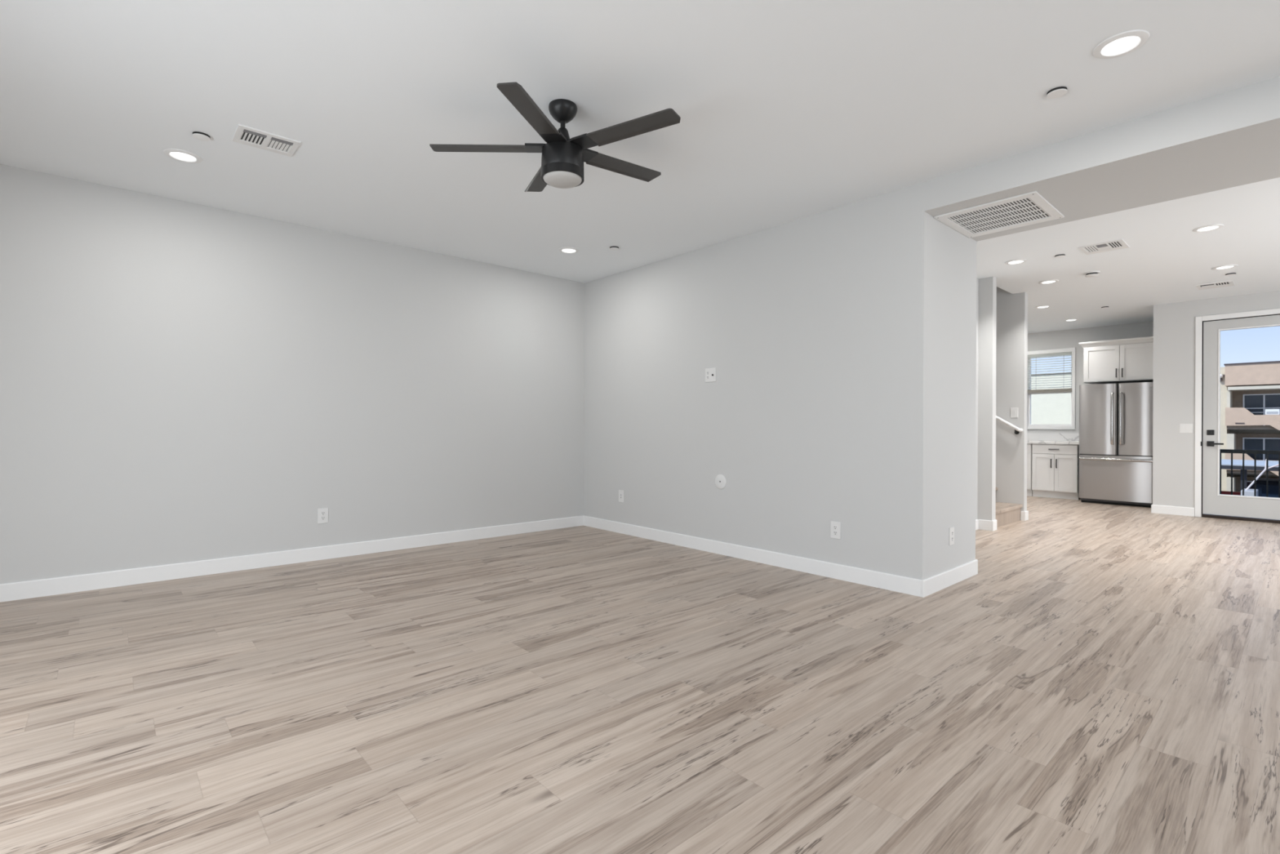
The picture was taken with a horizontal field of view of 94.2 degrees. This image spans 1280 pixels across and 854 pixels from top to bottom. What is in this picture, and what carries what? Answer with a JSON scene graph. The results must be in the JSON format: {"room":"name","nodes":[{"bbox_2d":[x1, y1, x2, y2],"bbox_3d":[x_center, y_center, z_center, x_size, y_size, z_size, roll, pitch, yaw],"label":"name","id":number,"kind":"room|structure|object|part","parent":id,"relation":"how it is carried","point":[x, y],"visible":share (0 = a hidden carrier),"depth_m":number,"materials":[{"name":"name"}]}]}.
{"room":"empty living room","nodes":[
{"label":"empty living room","id":0,"kind":"room"},
{"bbox_2d":[0,164,584,583],"bbox_3d":[-2.795,-0.320,4.912,5.867,2.843,0.147,0,0,-42],"label":"wall","id":1,"kind":"structure","parent":0,"point":[181,381],"depth_m":4.61,"materials":[{"name":"grey paint"}]},
{"bbox_2d":[0,515,583,601],"bbox_3d":[-2.729,1.047,4.868,5.617,0.110,0.014,0,0,-42],"label":"baseboard","id":2,"kind":"structure","parent":1,"relation":"attached to","point":[77,583],"depth_m":4.60,"materials":[{"name":"paint"}]},
{"bbox_2d":[317,507,328,523],"bbox_3d":[-2.638,0.738,4.952,0.080,0.124,0.009,0,0,-42],"label":"wall outlet","id":3,"kind":"object","parent":1,"relation":"attached to","point":[322,513],"visible":1,"depth_m":4.95,"materials":[{"name":"white plastic"}]},
{"bbox_2d":[0,495,1279,853],"bbox_3d":[2.575,1.200,4.881,13.850,0.150,9.350,0,0,-42],"label":"floor","id":4,"kind":"structure","parent":0,"point":[1105,679],"depth_m":2.42,"materials":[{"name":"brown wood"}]},
{"bbox_2d":[995,487,1022,527],"bbox_3d":[2.928,0.376,8.436,0.993,1.506,4.090,0,0,-42],"label":"staircase","id":5,"kind":"structure","parent":4,"relation":"on","point":[1006,513],"depth_m":6.99,"materials":[{"name":"brown wood"}]},
{"bbox_2d":[1026,443,1032,496],"bbox_3d":[6.450,0.710,10.224,0.647,0.872,0.620,0,0,-42],"label":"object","id":6,"kind":"object","parent":4,"relation":"on","point":[1029,491],"visible":0.12,"depth_m":9.82,"materials":[{"name":"paint"}]},
{"bbox_3d":[6.242,0.356,10.036,0.020,0.146,0.612,0,0,-42],"label":"drawer","id":7,"kind":"part","parent":6,"relation":"part of","materials":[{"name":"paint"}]},
{"bbox_3d":[6.342,0.733,9.921,0.020,0.590,0.305,0,0,-42],"label":"door","id":8,"kind":"part","parent":6,"relation":"part of","materials":[{"name":"paint"}]},
{"bbox_2d":[1031,443,1079,499],"bbox_3d":[6.869,0.712,9.754,0.647,0.872,0.620,0,0,-42],"label":"base cabinet","id":9,"kind":"object","parent":4,"relation":"on","point":[1055,467],"visible":0.99,"depth_m":9.55,"materials":[{"name":"paint"}]},
{"bbox_3d":[6.557,0.733,9.681,0.020,0.590,0.303,0,0,-42],"label":"door","id":10,"kind":"part","parent":9,"relation":"part of","materials":[{"name":"paint"}]},
{"bbox_2d":[1026,440,1079,444],"bbox_3d":[6.490,0.251,10.188,0.648,0.046,1.838,0,0,-42],"label":"countertop","id":11,"kind":"structure","parent":9,"relation":"on","point":[1037,442],"depth_m":9.58,"materials":[{"name":"stone"}]},
{"bbox_3d":[6.661,0.358,9.566,0.020,0.146,0.612,0,0,-42],"label":"drawer","id":12,"kind":"part","parent":9,"relation":"part of","materials":[{"name":"paint"}]},
{"bbox_3d":[6.762,0.734,9.451,0.020,0.590,0.305,0,0,-42],"label":"door","id":13,"kind":"part","parent":9,"relation":"part of","materials":[{"name":"paint"}]},
{"bbox_2d":[1079,382,1153,506],"bbox_3d":[7.270,0.256,8.982,0.910,1.787,0.913,0,0,-42],"label":"refrigerator","id":14,"kind":"object","parent":4,"relation":"on","point":[1116,420],"visible":0.92,"depth_m":8.73,"materials":[{"name":"silver metal"}]},
{"bbox_3d":[6.863,-0.115,8.920,0.078,1.049,0.461,0,0,-42],"label":"door","id":15,"kind":"part","parent":14,"relation":"part of","materials":[{"name":"silver metal"}]},
{"bbox_3d":[6.933,-0.123,8.736,0.078,0.775,0.036,0,0,-42],"label":"handle","id":16,"kind":"part","parent":14,"relation":"part of","materials":[{"name":"metal"}]},
{"bbox_3d":[7.009,0.753,8.751,0.078,0.658,0.913,0,0,-42],"label":"freezer drawer","id":17,"kind":"part","parent":14,"relation":"part of","materials":[{"name":"silver metal"}]},
{"bbox_3d":[6.963,0.480,8.709,0.090,0.040,0.886,0,0,-42],"label":"drawer handle","id":18,"kind":"part","parent":14,"relation":"part of","materials":[{"name":"metal"}]},
{"bbox_3d":[6.998,-0.122,8.662,0.078,0.775,0.036,0,0,-42],"label":"handle","id":19,"kind":"part","parent":14,"relation":"part of","materials":[{"name":"metal"}]},
{"bbox_3d":[7.169,-0.114,8.577,0.078,1.049,0.444,0,0,-42],"label":"door","id":20,"kind":"part","parent":14,"relation":"part of","materials":[{"name":"silver metal"}]},
{"bbox_2d":[0,0,1279,283],"bbox_3d":[0.011,-1.759,1.913,6.050,0.257,8.350,0,0,-42],"label":"ceiling","id":21,"kind":"structure","parent":0,"point":[788,110],"depth_m":2.94,"materials":[{"name":"white paint"}]},
{"bbox_2d":[163,148,202,163],"bbox_3d":[-2.766,-1.638,3.603,0.190,0.008,0.190,0,0,-42],"label":"recessed light","id":22,"kind":"object","parent":21,"relation":"in","point":[180,155],"visible":1,"depth_m":3.59,"materials":[{"name":"paint"}]},
{"bbox_2d":[191,131,210,141],"bbox_3d":[-2.467,-1.634,3.346,0.083,0.015,0.083,0,0,-42],"label":"sprinkler cover","id":23,"kind":"object","parent":21,"relation":"attached to","point":[199,135],"visible":1,"depth_m":3.33,"materials":[{"name":"paint"}]},
{"bbox_2d":[192,131,209,137],"bbox_3d":[-2.467,-1.636,3.346,0.081,0.012,0.081,0,0,-42],"label":"cup","id":24,"kind":"object","parent":23,"relation":"on","point":[195,134],"depth_m":3.33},
{"bbox_2d":[231,124,301,156],"bbox_3d":[-2.139,-1.636,3.409,0.300,0.008,0.240,0,0,-42],"label":"ceiling vent","id":25,"kind":"object","parent":21,"relation":"in","point":[244,135],"visible":1,"depth_m":3.40,"materials":[{"name":"white metal"}]},
{"bbox_2d":[429,81,680,191],"bbox_3d":[-0.356,-1.433,3.063,1.200,0.398,1.260,0,0,-42],"label":"ceiling fan","id":26,"kind":"object","parent":21,"relation":"hanging from","point":[563,157],"visible":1,"depth_m":2.95,"materials":[{"name":"black metal"}]},
{"bbox_3d":[-0.808,-1.399,2.991,0.465,0.016,0.108,-2,8,-6],"label":"blade","id":27,"kind":"part","parent":26,"relation":"part of","materials":[{"name":"black wood"}]},
{"bbox_3d":[-0.483,-1.392,2.624,0.108,0.016,0.465,4,4,12],"label":"blade","id":28,"kind":"part","parent":26,"relation":"part of","materials":[{"name":"black wood"}]},
{"bbox_3d":[-0.560,-1.427,3.414,0.108,0.016,0.465,-8,5,-23],"label":"blade","id":29,"kind":"part","parent":26,"relation":"part of","materials":[{"name":"black wood"}]},
{"bbox_3d":[-0.394,-1.254,3.031,0.197,0.038,0.197,0,0,-42],"label":"lamp shade","id":30,"kind":"part","parent":26,"relation":"part of","materials":[{"name":"white glass"}]},
{"bbox_3d":[-0.081,-1.437,3.307,0.465,0.016,0.108,-4,-1,-41],"label":"blade","id":31,"kind":"part","parent":26,"relation":"part of","materials":[{"name":"black wood"}]},
{"bbox_3d":[-0.033,-1.415,2.819,0.465,0.016,0.108,0,-2,30],"label":"blade","id":32,"kind":"part","parent":26,"relation":"part of","materials":[{"name":"black wood"}]},
{"bbox_2d":[558,247,578,253],"bbox_3d":[-0.657,-1.627,5.489,0.190,0.008,0.190,0,0,-42],"label":"recessed light","id":33,"kind":"object","parent":21,"relation":"in","point":[564,250],"visible":1,"depth_m":5.48,"materials":[{"name":"paint"}]},
{"bbox_2d":[609,246,618,250],"bbox_3d":[-0.233,-1.623,5.406,0.083,0.015,0.083,0,0,-42],"label":"sprinkler cover","id":34,"kind":"object","parent":21,"relation":"attached to","point":[613,248],"visible":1,"depth_m":5.39,"materials":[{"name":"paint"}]},
{"bbox_2d":[1046,86,1067,98],"bbox_3d":[2.014,-1.614,2.874,0.083,0.015,0.083,0,0,-42],"label":"sprinkler cover","id":35,"kind":"object","parent":21,"relation":"attached to","point":[1056,92],"visible":1,"depth_m":2.86,"materials":[{"name":"paint"}]},
{"bbox_2d":[1046,86,1066,94],"bbox_3d":[2.014,-1.616,2.874,0.081,0.012,0.081,0,0,-42],"label":"cup","id":36,"kind":"object","parent":35,"relation":"on","point":[1060,90],"depth_m":2.85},
{"bbox_2d":[1092,29,1150,58],"bbox_3d":[2.037,-1.617,2.522,0.190,0.008,0.190,0,0,-42],"label":"recessed light","id":37,"kind":"object","parent":21,"relation":"in","point":[1122,43],"visible":1,"depth_m":2.51,"materials":[{"name":"paint"}]},
{"bbox_2d":[583,182,976,579],"bbox_3d":[0.924,-0.303,5.708,0.944,2.843,3.910,0,0,-42],"label":"wall","id":38,"kind":"structure","parent":0,"point":[840,342],"depth_m":4.63,"materials":[{"name":"grey paint"}]},
{"bbox_2d":[618,489,624,502],"bbox_3d":[-0.196,0.726,6.244,0.009,0.124,0.086,0,0,-42],"label":"outlet","id":39,"kind":"object","parent":38,"relation":"attached to","point":[621,493],"visible":1,"depth_m":6.24,"materials":[{"name":"white plastic"}]},
{"bbox_2d":[705,367,715,382],"bbox_3d":[0.628,-0.465,5.321,0.016,0.122,0.126,0,0,-42],"label":"outlet","id":40,"kind":"object","parent":38,"relation":"attached to","point":[710,373],"visible":1,"depth_m":5.32,"materials":[{"name":"white plastic"}]},
{"bbox_2d":[715,474,726,488],"bbox_3d":[0.707,0.479,5.233,0.010,0.130,0.130,0,0,-42],"label":"round cover plate","id":41,"kind":"object","parent":38,"relation":"attached to","point":[720,479],"visible":1,"depth_m":5.23,"materials":[{"name":"white plastic"}]},
{"bbox_2d":[583,515,977,597],"bbox_3d":[0.971,1.064,5.648,0.970,0.110,3.776,0,0,-42],"label":"baseboard","id":42,"kind":"structure","parent":38,"relation":"attached to","point":[926,587],"depth_m":4.58,"materials":[{"name":"paint"}]},
{"bbox_2d":[830,520,840,538],"bbox_3d":[1.447,0.763,4.402,0.009,0.124,0.080,0,0,-42],"label":"wall outlet","id":43,"kind":"object","parent":38,"relation":"attached to","point":[835,526],"visible":1,"depth_m":4.40,"materials":[{"name":"white plastic"}]},
{"bbox_2d":[949,526,954,545],"bbox_3d":[2.227,0.779,4.250,0.080,0.124,0.009,0,0,-42],"label":"wall outlet","id":44,"kind":"object","parent":38,"relation":"attached to","point":[951,529],"visible":1,"depth_m":4.24,"materials":[{"name":"white plastic"}]},
{"bbox_2d":[975,278,978,519],"bbox_3d":[2.864,-0.310,5.898,2.304,2.875,0.130,0,0,-42],"label":"wall","id":45,"kind":"structure","parent":0,"point":[977,279],"depth_m":6.58,"materials":[{"name":"grey paint"}]},
{"bbox_2d":[975,519,978,529],"bbox_3d":[2.917,1.073,5.854,2.234,0.110,0.014,0,0,-42],"label":"baseboard","id":46,"kind":"structure","parent":45,"relation":"attached to","point":[976,520],"depth_m":6.56,"materials":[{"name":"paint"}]},
{"bbox_2d":[977,276,996,520],"bbox_3d":[2.490,-0.973,8.105,0.110,4.200,4.215,0,0,-42],"label":"wall","id":47,"kind":"structure","parent":0,"point":[987,286],"depth_m":6.54,"materials":[{"name":"grey paint"}]},
{"bbox_2d":[978,519,996,530],"bbox_3d":[3.836,1.077,6.577,0.127,0.110,0.158,0,0,-42],"label":"baseboard","id":48,"kind":"structure","parent":47,"relation":"attached to","point":[988,525],"depth_m":6.52,"materials":[{"name":"paint"}]},
{"bbox_2d":[995,286,1027,511],"bbox_3d":[3.314,-0.969,8.841,0.110,4.200,4.215,0,0,-42],"label":"wall","id":49,"kind":"structure","parent":0,"point":[1011,326],"depth_m":7.34,"materials":[{"name":"grey paint"}]},
{"bbox_2d":[995,415,1022,434],"bbox_3d":[3.954,-0.571,7.979,0.082,1.317,2.046,0,0,-42],"label":"handrail","id":50,"kind":"object","parent":49,"relation":"attached to","point":[1017,430],"visible":0.3,"depth_m":7.28,"materials":[{"name":"paint"}]},
{"bbox_2d":[1010,407,1017,417],"bbox_3d":[4.597,-0.176,7.309,0.011,0.122,0.080,0,0,-42],"label":"light switch","id":51,"kind":"object","parent":49,"relation":"attached to","point":[1014,411],"visible":1,"depth_m":7.31,"materials":[{"name":"white plastic"}]},
{"bbox_2d":[1020,510,1028,520],"bbox_3d":[4.702,1.081,7.274,0.136,0.110,0.046,0,0,-42],"label":"baseboard","id":52,"kind":"structure","parent":49,"relation":"attached to","point":[1024,514],"depth_m":7.24,"materials":[{"name":"paint"}]},
{"bbox_2d":[1026,320,1153,496],"bbox_3d":[7.103,-0.288,10.088,0.171,2.875,3.101,0,0,-42],"label":"wall","id":53,"kind":"structure","parent":0,"point":[1064,339],"depth_m":9.86,"materials":[{"name":"grey paint"}]},
{"bbox_2d":[1027,355,1071,426],"bbox_3d":[7.040,-0.634,10.206,0.050,1.235,0.660,0,0,-42],"label":"window","id":54,"kind":"structure","parent":53,"relation":"attached to","point":[1028,360],"depth_m":10.41,"materials":[{"name":"white plastic"}]},
{"bbox_2d":[1027,351,1071,393],"bbox_3d":[6.990,-0.919,10.161,0.062,0.663,0.648,0,0,-42],"label":"window blind","id":55,"kind":"object","parent":53,"relation":"attached to","point":[1068,353],"visible":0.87,"depth_m":10.14,"materials":[{"name":"white plastic"}]},
{"bbox_3d":[6.995,-1.228,10.163,0.054,0.044,0.644,0,0,-42],"label":"head rail","id":56,"kind":"part","parent":55,"relation":"part of","materials":[{"name":"white plastic"}]},
{"bbox_2d":[1026,432,1079,440],"bbox_3d":[6.741,0.166,10.384,0.015,0.127,1.880,0,0,-42],"label":"backsplash","id":57,"kind":"structure","parent":53,"relation":"attached to","point":[1030,436],"depth_m":10.09,"materials":[{"name":"stone"}]},
{"bbox_2d":[1079,336,1153,384],"bbox_3d":[7.371,-0.986,9.068,0.832,0.616,0.953,0,0,-42],"label":"upper cabinet","id":58,"kind":"object","parent":53,"relation":"attached to","point":[1130,360],"visible":0.83,"depth_m":8.81,"materials":[{"name":"paint"}]},
{"bbox_3d":[6.956,-0.951,8.972,0.020,0.526,0.431,0,0,-42],"label":"door","id":59,"kind":"part","parent":58,"relation":"part of","materials":[{"name":"paint"}]},
{"bbox_3d":[7.373,-1.255,9.069,0.830,0.078,0.953,0,0,-42],"label":"crown moulding","id":60,"kind":"part","parent":58,"relation":"part of","materials":[{"name":"paint"}]},
{"bbox_3d":[7.255,-0.950,8.637,0.020,0.526,0.456,0,0,-42],"label":"door","id":61,"kind":"part","parent":58,"relation":"part of","materials":[{"name":"paint"}]},
{"bbox_2d":[924,75,1279,241],"bbox_3d":[3.710,-1.645,2.594,0.944,0.451,4.440,0,0,-42],"label":"ceiling beam","id":62,"kind":"structure","parent":0,"point":[1229,139],"depth_m":3.31,"materials":[{"name":"grey paint"}]},
{"bbox_2d":[933,191,1064,238],"bbox_3d":[2.428,-1.419,4.024,0.636,0.012,0.596,0,0,-42],"label":"return grille","id":63,"kind":"object","parent":62,"relation":"attached to","point":[1028,208],"visible":1,"depth_m":4.00,"materials":[{"name":"white metal"}]},
{"bbox_2d":[976,177,1279,333],"bbox_3d":[5.350,-1.748,6.677,7.339,0.225,8.350,0,0,-42],"label":"ceiling","id":64,"kind":"structure","parent":0,"point":[1165,260],"depth_m":5.81,"materials":[{"name":"white paint"}]},
{"bbox_2d":[1004,258,1026,264],"bbox_3d":[3.737,-1.639,5.915,0.190,0.008,0.190,0,0,-42],"label":"recessed light","id":65,"kind":"object","parent":64,"relation":"in","point":[1017,261],"visible":1,"depth_m":5.90,"materials":[{"name":"paint"}]},
{"bbox_2d":[1035,305,1051,308],"bbox_3d":[5.477,-1.630,8.084,0.190,0.008,0.190,0,0,-42],"label":"recessed light","id":66,"kind":"object","parent":64,"relation":"in","point":[1041,306],"visible":1,"depth_m":8.06,"materials":[{"name":"paint"}]},
{"bbox_2d":[1038,279,1058,284],"bbox_3d":[4.609,-1.635,6.710,0.190,0.008,0.190,0,0,-42],"label":"recessed light","id":67,"kind":"object","parent":64,"relation":"in","point":[1046,282],"visible":1,"depth_m":6.70,"materials":[{"name":"paint"}]},
{"bbox_2d":[1054,253,1065,257],"bbox_3d":[4.021,-1.635,5.697,0.083,0.015,0.083,0,0,-42],"label":"sprinkler cover","id":68,"kind":"object","parent":64,"relation":"attached to","point":[1060,255],"visible":1,"depth_m":5.68,"materials":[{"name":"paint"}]},
{"bbox_2d":[1063,318,1078,321],"bbox_3d":[6.554,-1.624,9.044,0.190,0.008,0.190,0,0,-42],"label":"recessed light","id":69,"kind":"object","parent":64,"relation":"in","point":[1072,319],"visible":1,"depth_m":9.01,"materials":[{"name":"paint"}]},
{"bbox_2d":[1083,271,1100,277],"bbox_3d":[4.796,-1.616,6.316,0.140,0.046,0.140,0,0,-42],"label":"smoke detector","id":70,"kind":"object","parent":64,"relation":"attached to","point":[1091,273],"visible":1,"depth_m":6.28,"materials":[{"name":"white plastic"}]},
{"bbox_2d":[1077,239,1129,254],"bbox_3d":[4.231,-1.639,5.428,0.330,0.008,0.320,0,0,-42],"label":"ceiling vent","id":71,"kind":"object","parent":64,"relation":"in","point":[1117,244],"visible":1,"depth_m":5.42,"materials":[{"name":"white metal"}]},
{"bbox_3d":[4.174,-1.639,5.378,0.102,0.003,0.077,0,0,-42],"label":"damper panel","id":72,"kind":"part","parent":71,"relation":"part of","materials":[{"name":"white metal"}]},
{"bbox_2d":[1192,223,1224,231],"bbox_3d":[4.681,-1.635,4.902,0.190,0.008,0.190,0,0,-42],"label":"recessed light","id":73,"kind":"object","parent":64,"relation":"in","point":[1211,227],"visible":1,"depth_m":4.90,"materials":[{"name":"paint"}]},
{"bbox_2d":[1195,280,1235,289],"bbox_3d":[6.611,-1.627,6.836,0.320,0.008,0.300,0,0,-42],"label":"ceiling vent","id":74,"kind":"object","parent":64,"relation":"in","point":[1228,283],"visible":1,"depth_m":6.82,"materials":[{"name":"white metal"}]},
{"bbox_2d":[1212,264,1238,269],"bbox_3d":[5.970,-1.629,6.071,0.190,0.008,0.190,0,0,-42],"label":"recessed light","id":75,"kind":"object","parent":64,"relation":"in","point":[1227,266],"visible":1,"depth_m":6.06,"materials":[{"name":"paint"}]},
{"bbox_2d":[1225,272,1235,275],"bbox_3d":[6.295,-1.625,6.341,0.083,0.015,0.083,0,0,-42],"label":"sprinkler cover","id":76,"kind":"object","parent":64,"relation":"attached to","point":[1231,273],"visible":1,"depth_m":6.32,"materials":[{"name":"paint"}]},
{"bbox_2d":[1151,504,1194,516],"bbox_3d":[7.196,1.093,7.992,0.611,0.110,0.424,0,0,-42],"label":"baseboard","id":77,"kind":"structure","parent":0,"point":[1175,510],"depth_m":7.79,"materials":[{"name":"paint"}]},
{"bbox_2d":[1152,290,1279,516],"bbox_3d":[8.279,-0.285,6.460,0.150,2.875,4.119,0,0,-42],"label":"wall","id":78,"kind":"structure","parent":0,"point":[1174,323],"depth_m":7.76,"materials":[{"name":"grey paint"}]},
{"bbox_2d":[1179,423,1192,432],"bbox_3d":[7.066,0.017,7.698,0.011,0.122,0.126,0,0,-42],"label":"light switch","id":79,"kind":"object","parent":78,"relation":"attached to","point":[1184,428],"visible":1,"depth_m":7.70,"materials":[{"name":"white plastic"}]},
{"bbox_2d":[1194,308,1279,516],"bbox_3d":[7.473,-0.131,7.237,0.018,2.560,1.060,0,0,-42],"label":"door frame","id":80,"kind":"structure","parent":78,"relation":"attached to","point":[1198,320],"depth_m":7.59,"materials":[{"name":"paint"}]},
{"bbox_2d":[1200,314,1279,523],"bbox_3d":[7.511,-0.102,7.274,0.192,2.502,0.949,0,0,-42],"label":"door","id":81,"kind":"structure","parent":78,"relation":"attached to","point":[1215,504],"depth_m":7.50,"materials":[{"name":"white metal"}]},
{"bbox_3d":[7.226,0.212,7.536,0.012,0.066,0.068,0,0,-42],"label":"lever handle","id":82,"kind":"part","parent":81,"relation":"part of","materials":[{"name":"black metal"}]},
{"bbox_3d":[7.240,0.212,7.474,0.058,0.024,0.134,0,0,-42],"label":"lever","id":83,"kind":"part","parent":81,"relation":"part of","materials":[{"name":"black metal"}]},
{"label":"outside","id":84,"kind":"structure","parent":0,"visible":0},
{"bbox_3d":[45.609,4.491,40.708,97.700,0.300,120.000,0,0,-42],"label":"ground","id":85,"kind":"structure","parent":84,"visible":0},
{"bbox_2d":[1031,373,1071,424],"bbox_3d":[7.523,1.501,14.316,0.340,5.305,6.660,0,0,-42],"label":"wall","id":86,"kind":"structure","parent":85,"relation":"on","point":[1047,408],"depth_m":12.70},
{"bbox_2d":[1221,490,1240,495],"bbox_3d":[32.345,3.901,32.370,0.400,0.750,1.180,0,0,-42],"label":"barrier","id":87,"kind":"object","parent":85,"relation":"on","point":[1238,493],"visible":0.04,"depth_m":32.35,"materials":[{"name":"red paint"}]},
{"bbox_2d":[1219,360,1279,492],"bbox_3d":[44.584,0.764,37.101,12.060,9.340,24.000,0,0,-42],"label":"apartment building","id":88,"kind":"structure","parent":85,"relation":"on","point":[1247,389],"depth_m":37.08,"materials":[{"name":"beige paint"}]},
{"bbox_3d":[43.980,4.428,31.696,0.030,2.000,16.720,0,0,-42],"label":"pane","id":89,"kind":"part","parent":88,"relation":"part of","materials":[{"name":"glass"}]},
{"bbox_3d":[43.587,-2.374,31.710,3.150,0.200,17.300,0,0,-42],"label":"soffit trim","id":90,"kind":"part","parent":88,"relation":"part of","materials":[{"name":"beige paint"}]},
{"bbox_3d":[43.993,1.688,31.698,0.030,2.000,16.720,0,0,-42],"label":"pane","id":91,"kind":"part","parent":88,"relation":"part of","materials":[{"name":"clear glass"}]},
{"bbox_3d":[44.005,-1.052,31.699,0.030,2.000,16.720,0,0,-42],"label":"pane","id":92,"kind":"part","parent":88,"relation":"part of","materials":[{"name":"clear glass"}]},
{"bbox_2d":[1265,408,1279,414],"bbox_3d":[37.988,-0.902,35.739,0.250,0.340,0.600,0,0,-42],"label":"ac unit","id":93,"kind":"object","parent":88,"relation":"on","point":[1268,411],"visible":1,"depth_m":35.65,"materials":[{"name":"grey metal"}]},
{"bbox_2d":[1266,411,1278,413],"bbox_3d":[37.902,-0.862,35.663,0.020,0.140,0.480,0,0,-42],"label":"grille","id":94,"kind":"object","parent":93,"relation":"attached to","point":[1268,412],"depth_m":35.65,"materials":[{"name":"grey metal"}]},
{"bbox_2d":[1221,458,1278,490],"bbox_3d":[32.672,2.999,27.150,9.070,2.550,21.000,0,0,-42],"label":"carport","id":95,"kind":"object","parent":85,"relation":"on","point":[1249,464],"visible":0.13,"depth_m":26.97,"materials":[{"name":"grey metal"}]},
{"bbox_3d":[27.375,3.000,26.981,0.200,2.500,0.200,0,0,-42],"label":"post","id":96,"kind":"part","parent":95,"relation":"part of","materials":[{"name":"grey metal"}]},
{"bbox_2d":[1240,459,1278,496],"bbox_3d":[27.083,2.773,25.507,1.400,2.950,1.830,0,0,-42],"label":"boom lift","id":97,"kind":"object","parent":85,"relation":"on","point":[1247,491],"visible":0.15,"depth_m":25.59,"materials":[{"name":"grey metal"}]},
{"bbox_2d":[1256,477,1278,497],"bbox_3d":[30.408,3.355,27.973,4.850,1.820,1.900,0,0,-42],"label":"parked car","id":98,"kind":"object","parent":85,"relation":"on","point":[1273,483],"visible":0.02,"depth_m":27.02,"materials":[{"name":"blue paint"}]},
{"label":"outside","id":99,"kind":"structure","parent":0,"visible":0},
{"bbox_3d":[8.863,1.465,6.807,1.198,0.220,4.150,0,0,-42],"label":"floor","id":100,"kind":"structure","parent":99,"visible":0},
{"bbox_2d":[1219,448,1279,497],"bbox_3d":[9.188,0.841,7.122,0.050,1.052,4.090,0,0,-42],"label":"balcony railing","id":101,"kind":"object","parent":100,"relation":"on","point":[1267,452],"visible":0.21,"depth_m":8.07,"materials":[{"name":"black metal"}]},
{"bbox_3d":[9.190,0.341,7.122,0.050,0.052,4.090,0,0,-42],"label":"rail","id":102,"kind":"part","parent":101,"relation":"part of","materials":[{"name":"black metal"}]}
]}

